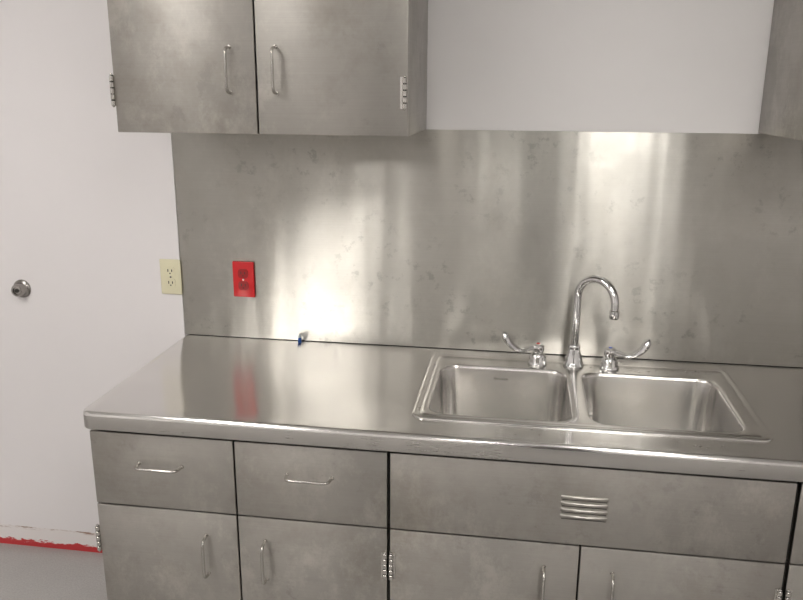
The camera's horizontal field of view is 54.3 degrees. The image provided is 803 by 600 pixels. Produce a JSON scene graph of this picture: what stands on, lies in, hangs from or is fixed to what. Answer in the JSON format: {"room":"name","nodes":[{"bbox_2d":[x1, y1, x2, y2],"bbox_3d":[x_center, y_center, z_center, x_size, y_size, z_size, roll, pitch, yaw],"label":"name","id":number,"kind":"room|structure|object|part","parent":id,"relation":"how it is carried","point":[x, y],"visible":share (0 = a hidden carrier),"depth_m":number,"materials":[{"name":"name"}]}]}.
{"room":"hospital utility room","nodes":[
{"label":"hospital utility room","id":0,"kind":"room"},
{"bbox_2d":[0,543,106,599],"bbox_3d":[-0.577,1.777,-0.153,6.000,0.100,6.200,3,15,8],"label":"floor","id":1,"kind":"structure","parent":0,"point":[26,572],"depth_m":2.71,"materials":[{"name":"grey plastic"}]},
{"bbox_2d":[90,429,390,599],"bbox_3d":[-0.374,0.648,2.306,0.777,0.803,0.654,3,15,8],"label":"base cabinet","id":2,"kind":"object","parent":1,"relation":"on","point":[181,517],"visible":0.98,"depth_m":1.98,"materials":[{"name":"metal"}]},
{"bbox_3d":[-0.611,0.421,1.958,0.126,0.011,0.034,3,15,8],"label":"drawer pull","id":3,"kind":"part","parent":2,"relation":"part of","materials":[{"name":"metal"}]},
{"bbox_3d":[-0.602,0.434,1.988,0.378,0.201,0.020,3,15,8],"label":"drawer","id":4,"kind":"part","parent":2,"relation":"part of","materials":[{"name":"metal"}]},
{"bbox_3d":[-0.604,0.757,2.075,0.378,0.460,0.020,3,15,8],"label":"door","id":5,"kind":"part","parent":2,"relation":"part of","materials":[{"name":"metal"}]},
{"bbox_3d":[-0.502,0.662,2.006,0.011,0.123,0.034,3,15,8],"label":"door pull","id":6,"kind":"part","parent":2,"relation":"part of","materials":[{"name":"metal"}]},
{"bbox_3d":[-0.348,0.669,1.983,0.011,0.123,0.034,3,15,8],"label":"door pull","id":7,"kind":"part","parent":2,"relation":"part of","materials":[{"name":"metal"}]},
{"bbox_3d":[-0.228,0.437,1.901,0.125,0.011,0.034,3,15,8],"label":"drawer pull","id":8,"kind":"part","parent":2,"relation":"part of","materials":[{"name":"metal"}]},
{"bbox_3d":[-0.222,0.451,1.932,0.382,0.201,0.020,3,15,8],"label":"drawer","id":9,"kind":"part","parent":2,"relation":"part of","materials":[{"name":"metal"}]},
{"bbox_3d":[-0.224,0.774,2.019,0.382,0.460,0.020,3,15,8],"label":"door","id":10,"kind":"part","parent":2,"relation":"part of","materials":[{"name":"metal"}]},
{"bbox_2d":[389,452,796,599],"bbox_3d":[0.468,0.687,2.181,0.921,0.803,0.654,3,15,8],"label":"base cabinet","id":11,"kind":"object","parent":1,"relation":"on","point":[462,528],"visible":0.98,"depth_m":1.84,"materials":[{"name":"metal"}]},
{"bbox_2d":[83,334,802,481],"bbox_3d":[0.529,0.276,2.071,2.600,0.048,0.645,3,15,8],"label":"countertop","id":12,"kind":"structure","parent":11,"relation":"on","point":[312,393],"depth_m":1.96,"materials":[{"name":"metal"}]},
{"bbox_2d":[298,334,301,342],"bbox_3d":[-0.323,0.124,2.486,0.012,0.027,0.029,-1,15,-6],"label":"cap","id":13,"kind":"object","parent":12,"relation":"on","point":[299,336],"visible":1,"depth_m":2.48,"materials":[{"name":"blue plastic"}]},
{"bbox_2d":[502,275,650,371],"bbox_3d":[0.498,0.061,2.222,0.413,0.280,0.111,5,16,16],"label":"faucet","id":14,"kind":"object","parent":12,"relation":"on","point":[537,358],"visible":1,"depth_m":2.23,"materials":[{"name":"silver metal"}]},
{"bbox_3d":[0.540,0.065,2.210,0.165,0.280,0.060,13,19,39],"label":"gooseneck spout","id":15,"kind":"part","parent":14,"relation":"part of","materials":[{"name":"silver metal"}]},
{"bbox_2d":[412,354,772,447],"bbox_3d":[0.474,0.341,2.088,0.852,0.195,0.538,3,15,8],"label":"double sink","id":16,"kind":"object","parent":12,"relation":"in","point":[635,399],"visible":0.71,"depth_m":2.22,"materials":[{"name":"metal"}]},
{"bbox_3d":[0.197,0.794,1.957,0.456,0.460,0.020,3,15,8],"label":"door","id":17,"kind":"part","parent":11,"relation":"part of","materials":[{"name":"metal"}]},
{"bbox_3d":[0.340,0.700,1.881,0.011,0.123,0.034,3,15,8],"label":"door pull","id":18,"kind":"part","parent":11,"relation":"part of","materials":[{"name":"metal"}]},
{"bbox_2d":[560,495,608,521],"bbox_3d":[0.426,0.487,1.825,0.108,0.062,0.006,3,15,8],"label":"vent","id":19,"kind":"object","parent":11,"relation":"attached to","point":[573,508],"depth_m":1.82,"materials":[{"name":"metal"}]},
{"bbox_3d":[0.498,0.707,1.858,0.011,0.123,0.034,3,15,8],"label":"door pull","id":20,"kind":"part","parent":11,"relation":"part of","materials":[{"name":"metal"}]},
{"bbox_3d":[0.651,0.814,1.890,0.456,0.460,0.020,3,15,8],"label":"door","id":21,"kind":"part","parent":11,"relation":"part of","materials":[{"name":"metal"}]},
{"bbox_2d":[781,482,802,599],"bbox_3d":[1.358,0.728,2.050,0.872,0.803,0.654,3,15,8],"label":"base cabinet","id":22,"kind":"object","parent":1,"relation":"on","point":[792,584],"visible":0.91,"depth_m":1.78,"materials":[{"name":"metal"}]},
{"bbox_3d":[1.099,0.835,1.823,0.432,0.460,0.020,3,15,8],"label":"door","id":23,"kind":"part","parent":22,"relation":"part of","materials":[{"name":"metal"}]},
{"bbox_3d":[1.101,0.512,1.736,0.432,0.201,0.020,3,15,8],"label":"drawer","id":24,"kind":"part","parent":22,"relation":"part of","materials":[{"name":"metal"}]},
{"bbox_2d":[171,0,784,366],"bbox_3d":[-0.103,-0.332,2.401,6.000,2.650,0.100,3,15,8],"label":"wall","id":25,"kind":"structure","parent":0,"point":[658,66],"depth_m":2.16,"materials":[{"name":"white paint"}]},
{"bbox_2d":[0,0,184,532],"bbox_3d":[-1.274,-0.145,2.583,1.148,2.019,0.004,3,15,8],"label":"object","id":26,"kind":"structure","parent":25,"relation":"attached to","point":[88,208],"depth_m":2.54,"materials":[{"name":"white paint"}]},
{"bbox_2d":[11,279,30,297],"bbox_3d":[-1.266,-0.034,2.591,0.062,0.062,0.036,3,15,8],"label":"door knob","id":27,"kind":"object","parent":26,"relation":"attached to","point":[21,288],"visible":1,"depth_m":2.59,"materials":[{"name":"metal"}]},
{"bbox_2d":[0,524,101,552],"bbox_3d":[-1.845,0.843,2.940,2.305,0.080,0.003,3,15,8],"label":"baseboard","id":28,"kind":"structure","parent":26,"relation":"attached to","point":[9,534],"depth_m":2.86,"materials":[{"name":"paint"}]},
{"bbox_2d":[159,259,182,294],"bbox_3d":[-0.740,-0.074,2.510,0.070,0.115,0.009,3,15,8],"label":"electrical outlet","id":29,"kind":"object","parent":26,"relation":"attached to","point":[170,269],"visible":1,"depth_m":2.51,"materials":[{"name":"beige plastic"}]},
{"bbox_2d":[107,0,427,135],"bbox_3d":[-0.336,-0.838,2.030,0.767,0.783,0.408,3,15,8],"label":"upper cabinet","id":30,"kind":"object","parent":25,"relation":"attached to","point":[282,67],"visible":1,"depth_m":1.93,"materials":[{"name":"metal"}]},
{"bbox_3d":[-0.543,-0.805,1.904,0.376,0.780,0.020,3,15,8],"label":"door","id":31,"kind":"part","parent":30,"relation":"part of","materials":[{"name":"metal"}]},
{"bbox_3d":[-0.427,-0.564,1.922,0.011,0.121,0.034,3,15,8],"label":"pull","id":32,"kind":"part","parent":30,"relation":"part of","materials":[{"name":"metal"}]},
{"bbox_3d":[-0.311,-0.559,1.905,0.011,0.121,0.034,3,15,8],"label":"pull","id":33,"kind":"part","parent":30,"relation":"part of","materials":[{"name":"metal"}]},
{"bbox_3d":[-0.168,-0.787,1.849,0.377,0.780,0.020,3,15,8],"label":"door","id":34,"kind":"part","parent":30,"relation":"part of","materials":[{"name":"metal"}]},
{"bbox_2d":[172,129,802,366],"bbox_3d":[0.580,-0.151,2.285,2.600,0.664,0.004,3,15,8],"label":"backsplash panel","id":35,"kind":"object","parent":25,"relation":"attached to","point":[456,239],"visible":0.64,"depth_m":2.32,"materials":[{"name":"metal"}]},
{"bbox_2d":[232,261,254,296],"bbox_3d":[-0.499,-0.065,2.474,0.070,0.115,0.009,3,15,8],"label":"electrical outlet","id":36,"kind":"object","parent":35,"relation":"attached to","point":[243,272],"visible":1,"depth_m":2.47,"materials":[{"name":"red plastic"}]},
{"bbox_2d":[758,0,802,140],"bbox_3d":[1.317,-0.764,1.786,0.773,0.780,0.408,3,15,8],"label":"upper cabinet","id":37,"kind":"object","parent":25,"relation":"attached to","point":[781,115],"visible":1,"depth_m":1.94,"materials":[{"name":"metal"}]}
]}

